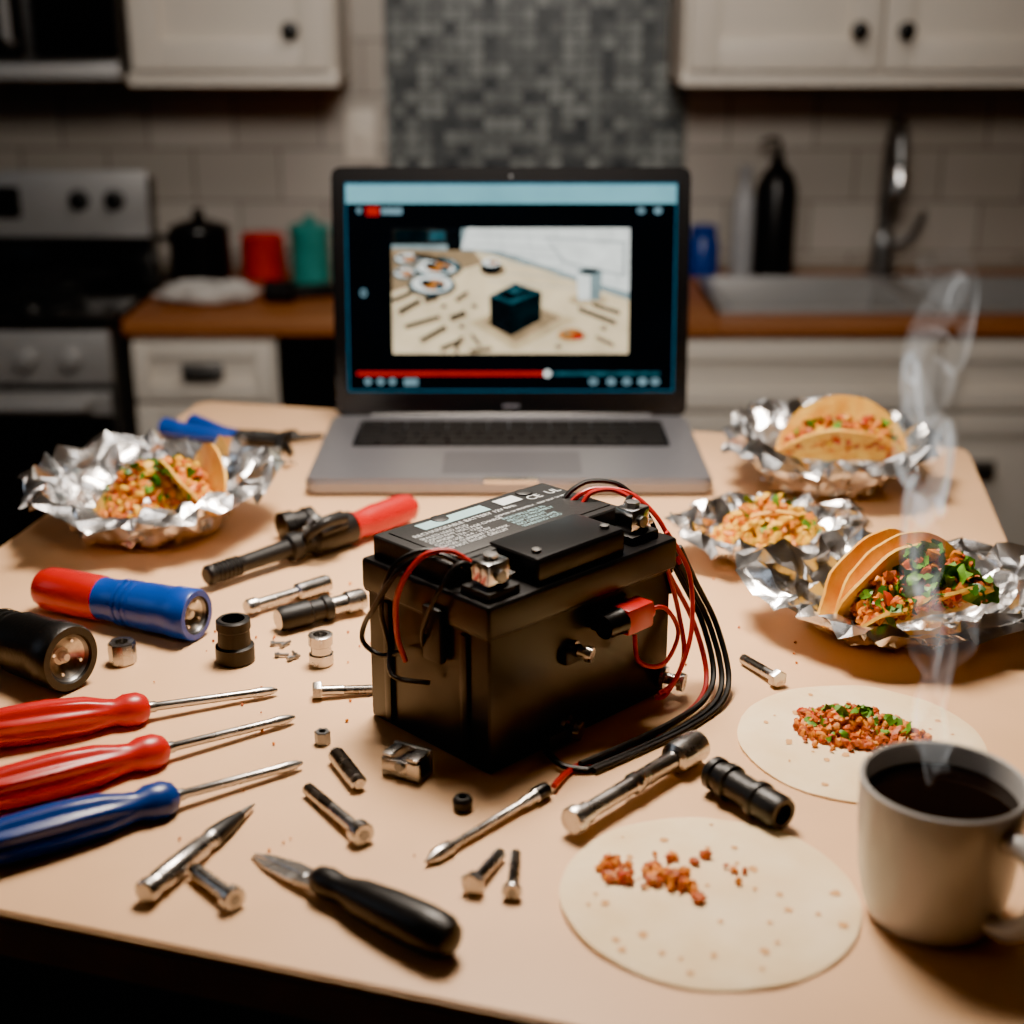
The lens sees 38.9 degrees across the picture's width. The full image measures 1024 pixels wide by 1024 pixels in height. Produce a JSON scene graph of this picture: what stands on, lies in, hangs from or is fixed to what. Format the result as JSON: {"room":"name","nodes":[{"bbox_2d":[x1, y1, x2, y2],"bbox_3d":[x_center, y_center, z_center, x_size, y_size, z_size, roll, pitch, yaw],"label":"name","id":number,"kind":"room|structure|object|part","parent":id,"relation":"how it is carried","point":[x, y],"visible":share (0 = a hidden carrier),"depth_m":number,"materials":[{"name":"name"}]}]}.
{"room":"home kitchen","nodes":[
{"label":"home kitchen","id":0,"kind":"room"},
{"bbox_2d":[161,86,1023,300],"bbox_3d":[0.000,-0.918,3.397,5.200,2.500,0.100,0,19,0],"label":"wall","id":1,"kind":"structure","parent":0,"point":[165,265],"depth_m":3.46,"materials":[{"name":"tile"}]},
{"bbox_2d":[0,0,131,79],"bbox_3d":[-1.169,-1.123,3.044,0.748,0.400,0.407,0,19,0],"label":"microwave oven","id":2,"kind":"object","parent":1,"relation":"attached to","point":[40,39],"visible":0.92,"depth_m":2.93,"materials":[{"name":"metal"}]},
{"bbox_2d":[0,0,386,260],"bbox_3d":[-1.340,-1.071,3.287,2.100,1.000,0.008,0,19,0],"label":"backsplash","id":3,"kind":"structure","parent":1,"relation":"attached to","point":[251,158],"depth_m":3.35,"materials":[{"name":"tile"}]},
{"bbox_2d":[126,0,351,85],"bbox_3d":[-0.578,-1.332,2.996,0.435,0.855,0.366,0,19,0],"label":"upper cabinet","id":4,"kind":"object","parent":1,"relation":"attached to","point":[173,42],"visible":1,"depth_m":2.97,"materials":[{"name":"white wood"}]},
{"bbox_2d":[344,110,375,160],"bbox_3d":[-0.350,-0.868,3.343,0.070,0.115,0.018,0,19,0],"label":"light switch","id":5,"kind":"object","parent":1,"relation":"attached to","point":[360,133],"visible":1,"depth_m":3.34,"materials":[{"name":"beige plastic"}]},
{"bbox_2d":[383,0,686,166],"bbox_3d":[0.055,-1.335,3.194,0.690,1.560,0.010,0,19,0],"label":"backsplash","id":6,"kind":"structure","parent":1,"relation":"attached to","point":[469,83],"depth_m":3.31,"materials":[{"name":"tile"}]},
{"bbox_2d":[667,0,1023,85],"bbox_3d":[0.757,-1.332,2.996,0.816,0.855,0.366,0,19,0],"label":"upper cabinet","id":7,"kind":"object","parent":1,"relation":"attached to","point":[711,42],"visible":1,"depth_m":2.97,"materials":[{"name":"white wood"}]},
{"bbox_2d":[686,86,1023,260],"bbox_3d":[1.400,-1.071,3.287,1.990,1.000,0.008,0,19,0],"label":"backsplash","id":8,"kind":"structure","parent":1,"relation":"attached to","point":[965,166],"depth_m":3.37,"materials":[{"name":"tile"}]},
{"bbox_3d":[0.000,1.135,1.454,5.200,0.100,5.200,0,19,0],"label":"floor","id":9,"kind":"structure","parent":0,"visible":0},
{"bbox_2d":[0,171,172,546],"bbox_3d":[-1.170,-0.144,3.225,0.752,1.150,0.694,0,19,0],"label":"stove","id":10,"kind":"object","parent":9,"relation":"on","point":[79,252],"visible":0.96,"depth_m":3.01,"materials":[{"name":"metal"}]},
{"bbox_2d":[131,336,280,437],"bbox_3d":[-0.625,-0.028,3.313,0.290,0.873,0.604,0,19,0],"label":"base cabinet","id":11,"kind":"object","parent":9,"relation":"on","point":[173,375],"visible":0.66,"depth_m":2.94,"materials":[{"name":"wood"}]},
{"bbox_2d":[278,336,335,409],"bbox_3d":[-0.130,-0.064,3.298,0.690,0.790,0.609,0,19,0],"label":"dishwasher","id":12,"kind":"object","parent":9,"relation":"on","point":[306,363],"visible":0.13,"depth_m":2.94,"materials":[{"name":"black glass"}]},
{"bbox_2d":[0,402,1023,1023],"bbox_3d":[-0.030,0.569,1.298,0.851,1.069,1.039,3,19,9],"label":"island table","id":13,"kind":"object","parent":9,"relation":"on","point":[78,944],"visible":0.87,"depth_m":0.82,"materials":[{"name":"laminate"}]},
{"bbox_2d":[0,608,96,691],"bbox_3d":[-0.353,0.083,0.997,0.151,0.046,0.046,13,23,32],"label":"flashlight","id":14,"kind":"object","parent":13,"relation":"on","point":[58,655],"visible":1,"depth_m":0.96,"materials":[{"name":"black metal"}]},
{"bbox_2d":[30,567,211,640],"bbox_3d":[-0.290,0.064,1.064,0.144,0.038,0.038,9,21,23],"label":"flashlight","id":15,"kind":"object","parent":13,"relation":"on","point":[177,612],"visible":1,"depth_m":1.05,"materials":[{"name":"red plastic"}]},
{"bbox_2d":[107,636,136,666],"bbox_3d":[-0.270,0.097,1.005,0.018,0.016,0.018,0,19,0],"label":"nut","id":16,"kind":"object","parent":13,"relation":"on","point":[122,652],"visible":1,"depth_m":1.00,"materials":[{"name":"metal"}]},
{"bbox_2d":[0,687,277,747],"bbox_3d":[-0.241,0.122,0.920,0.187,0.027,0.025,-9,21,-25],"label":"screwdriver","id":17,"kind":"object","parent":13,"relation":"on","point":[59,719],"visible":1,"depth_m":0.90,"materials":[{"name":"red plastic"}]},
{"bbox_2d":[0,715,294,810],"bbox_3d":[-0.221,0.141,0.867,0.198,0.028,0.027,-14,24,-36],"label":"screwdriver","id":18,"kind":"object","parent":13,"relation":"on","point":[64,773],"visible":1,"depth_m":0.84,"materials":[{"name":"red plastic"}]},
{"bbox_2d":[0,760,302,865],"bbox_3d":[-0.206,0.160,0.812,0.193,0.028,0.027,-14,24,-35],"label":"screwdriver","id":19,"kind":"object","parent":13,"relation":"on","point":[60,826],"visible":1,"depth_m":0.79,"materials":[{"name":"blue plastic"}]},
{"bbox_2d":[16,429,298,549],"bbox_3d":[-0.307,-0.022,1.249,0.243,0.079,0.212,0,19,0],"label":"taco","id":20,"kind":"object","parent":13,"relation":"on","point":[126,491],"visible":1,"depth_m":1.23,"materials":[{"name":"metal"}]},
{"bbox_2d":[134,804,254,903],"bbox_3d":[-0.166,0.178,0.777,0.013,0.015,0.102,8,21,22],"label":"bit","id":21,"kind":"object","parent":13,"relation":"on","point":[149,888],"visible":1,"depth_m":0.76,"materials":[{"name":"metal"}]},
{"bbox_2d":[187,862,245,911],"bbox_3d":[-0.152,0.191,0.743,0.013,0.013,0.041,-17,25,-40],"label":"bolt","id":22,"kind":"object","parent":13,"relation":"on","point":[231,898],"visible":1,"depth_m":0.73,"materials":[{"name":"metal"}]},
{"bbox_2d":[215,612,254,667],"bbox_3d":[-0.193,0.088,1.005,0.027,0.032,0.027,0,19,0],"label":"adapter","id":23,"kind":"object","parent":13,"relation":"on","point":[234,648],"visible":1,"depth_m":1.00,"materials":[{"name":"metal"}]},
{"bbox_2d":[158,414,323,454],"bbox_3d":[-0.287,-0.084,1.514,0.166,0.021,0.076,7,20,20],"label":"pliers","id":24,"kind":"object","parent":13,"relation":"on","point":[196,427],"visible":0.88,"depth_m":1.51,"materials":[{"name":"blue plastic"}]},
{"bbox_2d":[270,640,300,660],"bbox_3d":[-0.161,0.098,1.021,0.017,0.004,0.034,-8,21,-21],"label":"screws","id":25,"kind":"object","parent":13,"relation":"on","point":[281,644],"visible":1,"depth_m":1.01,"materials":[{"name":"metal"}]},
{"bbox_2d":[243,575,332,614],"bbox_3d":[-0.171,0.063,1.104,0.074,0.014,0.014,-16,25,-39],"label":"extension","id":26,"kind":"object","parent":13,"relation":"on","point":[319,585],"visible":1,"depth_m":1.10,"materials":[{"name":"metal"}]},
{"bbox_2d":[275,506,316,538],"bbox_3d":[-0.184,0.010,1.239,0.030,0.026,0.026,-14,24,-35],"label":"adapter","id":27,"kind":"object","parent":13,"relation":"on","point":[288,521],"visible":0.66,"depth_m":1.23,"materials":[{"name":"black metal"}]},
{"bbox_2d":[201,494,418,585],"bbox_3d":[-0.160,0.017,1.196,0.046,0.039,0.218,15,24,37],"label":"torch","id":28,"kind":"object","parent":13,"relation":"on","point":[320,535],"visible":1,"depth_m":1.19,"materials":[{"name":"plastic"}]},
{"bbox_2d":[273,588,367,630],"bbox_3d":[-0.141,0.072,1.071,0.070,0.019,0.019,-13,23,-32],"label":"bit","id":29,"kind":"object","parent":13,"relation":"on","point":[303,613],"visible":1,"depth_m":1.06,"materials":[{"name":"metal"}]},
{"bbox_2d":[308,630,333,667],"bbox_3d":[-0.132,0.095,1.002,0.017,0.022,0.017,0,19,0],"label":"socket","id":30,"kind":"object","parent":13,"relation":"on","point":[320,642],"visible":1,"depth_m":1.00,"materials":[{"name":"metal"}]},
{"bbox_2d":[314,728,330,745],"bbox_3d":[-0.117,0.139,0.895,0.010,0.008,0.009,0,19,0],"label":"nut","id":31,"kind":"object","parent":13,"relation":"on","point":[322,736],"visible":1,"depth_m":0.89,"materials":[{"name":"metal"}]},
{"bbox_2d":[302,783,373,846],"bbox_3d":[-0.099,0.167,0.811,0.014,0.014,0.067,-13,23,-32],"label":"bolt","id":32,"kind":"object","parent":13,"relation":"on","point":[360,832],"visible":1,"depth_m":0.80,"materials":[{"name":"metal"}]},
{"bbox_2d":[312,682,372,699],"bbox_3d":[-0.111,0.117,0.956,0.041,0.012,0.012,-3,19,-9],"label":"bolt","id":33,"kind":"object","parent":13,"relation":"on","point":[318,690],"visible":0.88,"depth_m":0.95,"materials":[{"name":"metal"}]},
{"bbox_2d":[328,747,366,790],"bbox_3d":[-0.098,0.151,0.857,0.010,0.010,0.042,-9,21,-25],"label":"bolt","id":34,"kind":"object","parent":13,"relation":"on","point":[338,757],"visible":1,"depth_m":0.85,"materials":[{"name":"metal"}]},
{"bbox_2d":[251,853,462,957],"bbox_3d":[-0.084,0.190,0.728,0.145,0.024,0.024,14,24,35],"label":"knife","id":35,"kind":"object","parent":13,"relation":"on","point":[420,925],"visible":1,"depth_m":0.70,"materials":[{"name":"black plastic"}]},
{"bbox_2d":[382,740,432,783],"bbox_3d":[-0.062,0.148,0.858,0.026,0.016,0.020,10,22,27],"label":"metal clamp","id":36,"kind":"object","parent":13,"relation":"on","point":[411,763],"visible":1,"depth_m":0.85,"materials":[{"name":"metal"}]},
{"bbox_2d":[452,793,472,812],"bbox_3d":[-0.028,0.165,0.822,0.012,0.008,0.012,0,19,0],"label":"grommet","id":37,"kind":"object","parent":13,"relation":"on","point":[462,802],"visible":1,"depth_m":0.82,"materials":[{"name":"black rubber"}]},
{"bbox_2d":[153,577,797,856],"bbox_3d":[0.000,0.118,0.964,0.483,0.002,0.400,0,19,0],"label":"crumbs","id":38,"kind":"object","parent":13,"relation":"on","point":[713,578],"visible":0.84,"depth_m":0.97,"materials":[{"name":"brown food"}]},
{"bbox_2d":[461,848,505,895],"bbox_3d":[-0.013,0.186,0.757,0.012,0.013,0.038,8,21,22],"label":"bolt","id":39,"kind":"object","parent":13,"relation":"on","point":[473,883],"visible":1,"depth_m":0.74,"materials":[{"name":"metal"}]},
{"bbox_2d":[424,782,551,862],"bbox_3d":[-0.013,0.172,0.801,0.010,0.011,0.100,17,25,40],"label":"probe","id":40,"kind":"object","parent":13,"relation":"on","point":[542,791],"visible":1,"depth_m":0.80,"materials":[{"name":"silver metal"}]},
{"bbox_2d":[306,167,712,492],"bbox_3d":[-0.003,-0.187,1.431,0.380,0.273,0.277,0,19,0],"label":"computer","id":41,"kind":"object","parent":13,"relation":"on","point":[497,329],"visible":1,"depth_m":1.53,"materials":[{"name":"metal"}]},
{"bbox_3d":[-0.001,-0.228,1.537,0.377,0.265,0.050,0,19,0],"label":"lid","id":42,"kind":"part","parent":41,"relation":"part of","materials":[{"name":"metal"}]},
{"bbox_2d":[502,849,521,901],"bbox_3d":[0.000,0.188,0.755,0.010,0.010,0.040,0,19,0],"label":"bolt","id":43,"kind":"object","parent":13,"relation":"on","point":[511,890],"visible":1,"depth_m":0.74,"materials":[{"name":"metal"}]},
{"bbox_2d":[359,478,731,788],"bbox_3d":[0.029,0.065,0.917,0.222,0.135,0.160,-18,26,-41],"label":"battery","id":44,"kind":"object","parent":13,"relation":"on","point":[504,628],"visible":1,"depth_m":0.88,"materials":[{"name":"black plastic"}]},
{"bbox_2d":[561,730,709,834],"bbox_3d":[0.072,0.155,0.832,0.020,0.020,0.119,17,25,39],"label":"extension","id":45,"kind":"object","parent":13,"relation":"on","point":[688,750],"visible":1,"depth_m":0.83,"materials":[{"name":"metal"}]},
{"bbox_2d":[559,817,861,991],"bbox_3d":[0.101,0.193,0.740,0.153,0.009,0.151,0,19,0],"label":"tortilla","id":46,"kind":"object","parent":13,"relation":"on","point":[688,903],"visible":1,"depth_m":0.73,"materials":[{"name":"beige food"}]},
{"bbox_2d":[701,756,794,829],"bbox_3d":[0.133,0.158,0.819,0.022,0.022,0.058,-13,23,-32],"label":"connector","id":47,"kind":"object","parent":13,"relation":"on","point":[759,800],"visible":1,"depth_m":0.81,"materials":[{"name":"black rubber"}]},
{"bbox_2d":[739,654,786,687],"bbox_3d":[0.170,0.106,0.986,0.011,0.013,0.043,-9,21,-25],"label":"bolt","id":48,"kind":"object","parent":13,"relation":"on","point":[777,678],"visible":1,"depth_m":0.98,"materials":[{"name":"metal"}]},
{"bbox_2d":[664,492,873,563],"bbox_3d":[0.210,0.010,1.189,0.176,0.058,0.125,0,19,0],"label":"taco","id":49,"kind":"object","parent":13,"relation":"on","point":[728,523],"visible":0.79,"depth_m":1.17,"materials":[{"name":"metal"}]},
{"bbox_2d":[721,395,943,499],"bbox_3d":[0.301,-0.070,1.376,0.214,0.085,0.220,0,19,0],"label":"taco","id":50,"kind":"object","parent":13,"relation":"on","point":[826,447],"visible":1,"depth_m":1.34,"materials":[{"name":"metal"}]},
{"bbox_2d":[737,685,986,803],"bbox_3d":[0.215,0.133,0.894,0.151,0.019,0.153,0,19,0],"label":"tortilla","id":51,"kind":"object","parent":13,"relation":"on","point":[816,741],"visible":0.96,"depth_m":0.90,"materials":[{"name":"beige food"}]},
{"bbox_2d":[735,525,1023,652],"bbox_3d":[0.282,0.045,1.049,0.235,0.083,0.179,0,19,0],"label":"taco","id":52,"kind":"object","parent":13,"relation":"on","point":[890,589],"visible":1,"depth_m":1.01,"materials":[{"name":"metal"}]},
{"bbox_2d":[857,740,1023,947],"bbox_3d":[0.210,0.168,0.708,0.081,0.076,0.098,0,19,0],"label":"coffee mug","id":53,"kind":"object","parent":13,"relation":"on","point":[940,824],"visible":1,"depth_m":0.69,"materials":[{"name":"ceramic"}]},
{"bbox_2d":[681,336,1023,545],"bbox_3d":[1.020,-0.025,3.314,1.590,0.868,0.604,0,19,0],"label":"base cabinet","id":54,"kind":"object","parent":9,"relation":"on","point":[969,390],"visible":0.32,"depth_m":2.95,"materials":[{"name":"wood"}]},
{"bbox_2d":[122,270,1023,335],"bbox_3d":[0.520,-0.464,3.176,2.600,0.033,0.588,0,19,0],"label":"countertop","id":55,"kind":"structure","parent":54,"relation":"on","point":[157,316],"depth_m":2.90,"materials":[{"name":"brown wood"}]},
{"bbox_2d":[153,208,231,282],"bbox_3d":[-0.692,-0.580,3.191,0.152,0.176,0.136,11,22,28],"label":"cooking pot","id":56,"kind":"object","parent":55,"relation":"on","point":[200,248],"visible":0.91,"depth_m":3.14,"materials":[{"name":"black metal"}]},
{"bbox_2d":[151,279,261,304],"bbox_3d":[-0.638,-0.462,3.039,0.236,0.052,0.111,0,19,0],"label":"crumpled plastic bag","id":57,"kind":"object","parent":55,"relation":"on","point":[199,291],"visible":1,"depth_m":3.01,"materials":[{"name":"white plastic"}]},
{"bbox_2d":[240,230,284,281],"bbox_3d":[-0.570,-0.588,3.321,0.100,0.104,0.100,0,19,0],"label":"canister","id":58,"kind":"object","parent":55,"relation":"on","point":[263,258],"visible":0.97,"depth_m":3.29,"materials":[{"name":"plastic"}]},
{"bbox_2d":[262,279,332,301],"bbox_3d":[-0.455,-0.478,3.090,0.080,0.048,0.178,18,26,41],"label":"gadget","id":59,"kind":"object","parent":55,"relation":"on","point":[272,290],"visible":0.93,"depth_m":3.04,"materials":[{"name":"black plastic"}]},
{"bbox_2d":[288,214,331,283],"bbox_3d":[-0.450,-0.585,3.238,0.094,0.155,0.094,0,19,0],"label":"canister","id":60,"kind":"object","parent":55,"relation":"on","point":[309,238],"visible":0.91,"depth_m":3.21,"materials":[{"name":"ceramic"}]},
{"bbox_2d":[689,223,718,277],"bbox_3d":[0.440,-0.604,3.348,0.072,0.118,0.072,0,19,0],"label":"jar","id":61,"kind":"object","parent":55,"relation":"on","point":[704,243],"visible":0.88,"depth_m":3.32,"materials":[{"name":"plastic"}]},
{"bbox_2d":[729,165,755,274],"bbox_3d":[0.532,-0.670,3.335,0.052,0.250,0.052,0,19,0],"label":"clear bottle","id":62,"kind":"object","parent":55,"relation":"on","point":[744,202],"visible":0.94,"depth_m":3.32,"materials":[{"name":"clear glass"}]},
{"bbox_2d":[752,136,797,275],"bbox_3d":[0.605,-0.701,3.325,0.095,0.316,0.094,0,19,0],"label":"soap dispenser","id":63,"kind":"object","parent":55,"relation":"on","point":[776,188],"visible":0.99,"depth_m":3.30,"materials":[{"name":"black plastic"}]},
{"bbox_2d":[697,275,1023,335],"bbox_3d":[0.861,-0.400,3.174,0.871,0.166,0.403,0,19,0],"label":"sink","id":64,"kind":"object","parent":55,"relation":"in","point":[727,294],"visible":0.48,"depth_m":3.31,"materials":[{"name":"metal"}]},
{"bbox_2d":[865,114,927,274],"bbox_3d":[0.850,-0.706,3.262,0.127,0.366,0.200,11,22,30],"label":"kitchen faucet","id":65,"kind":"object","parent":55,"relation":"on","point":[895,173],"visible":0.99,"depth_m":3.31,"materials":[{"name":"metal"}]}
]}

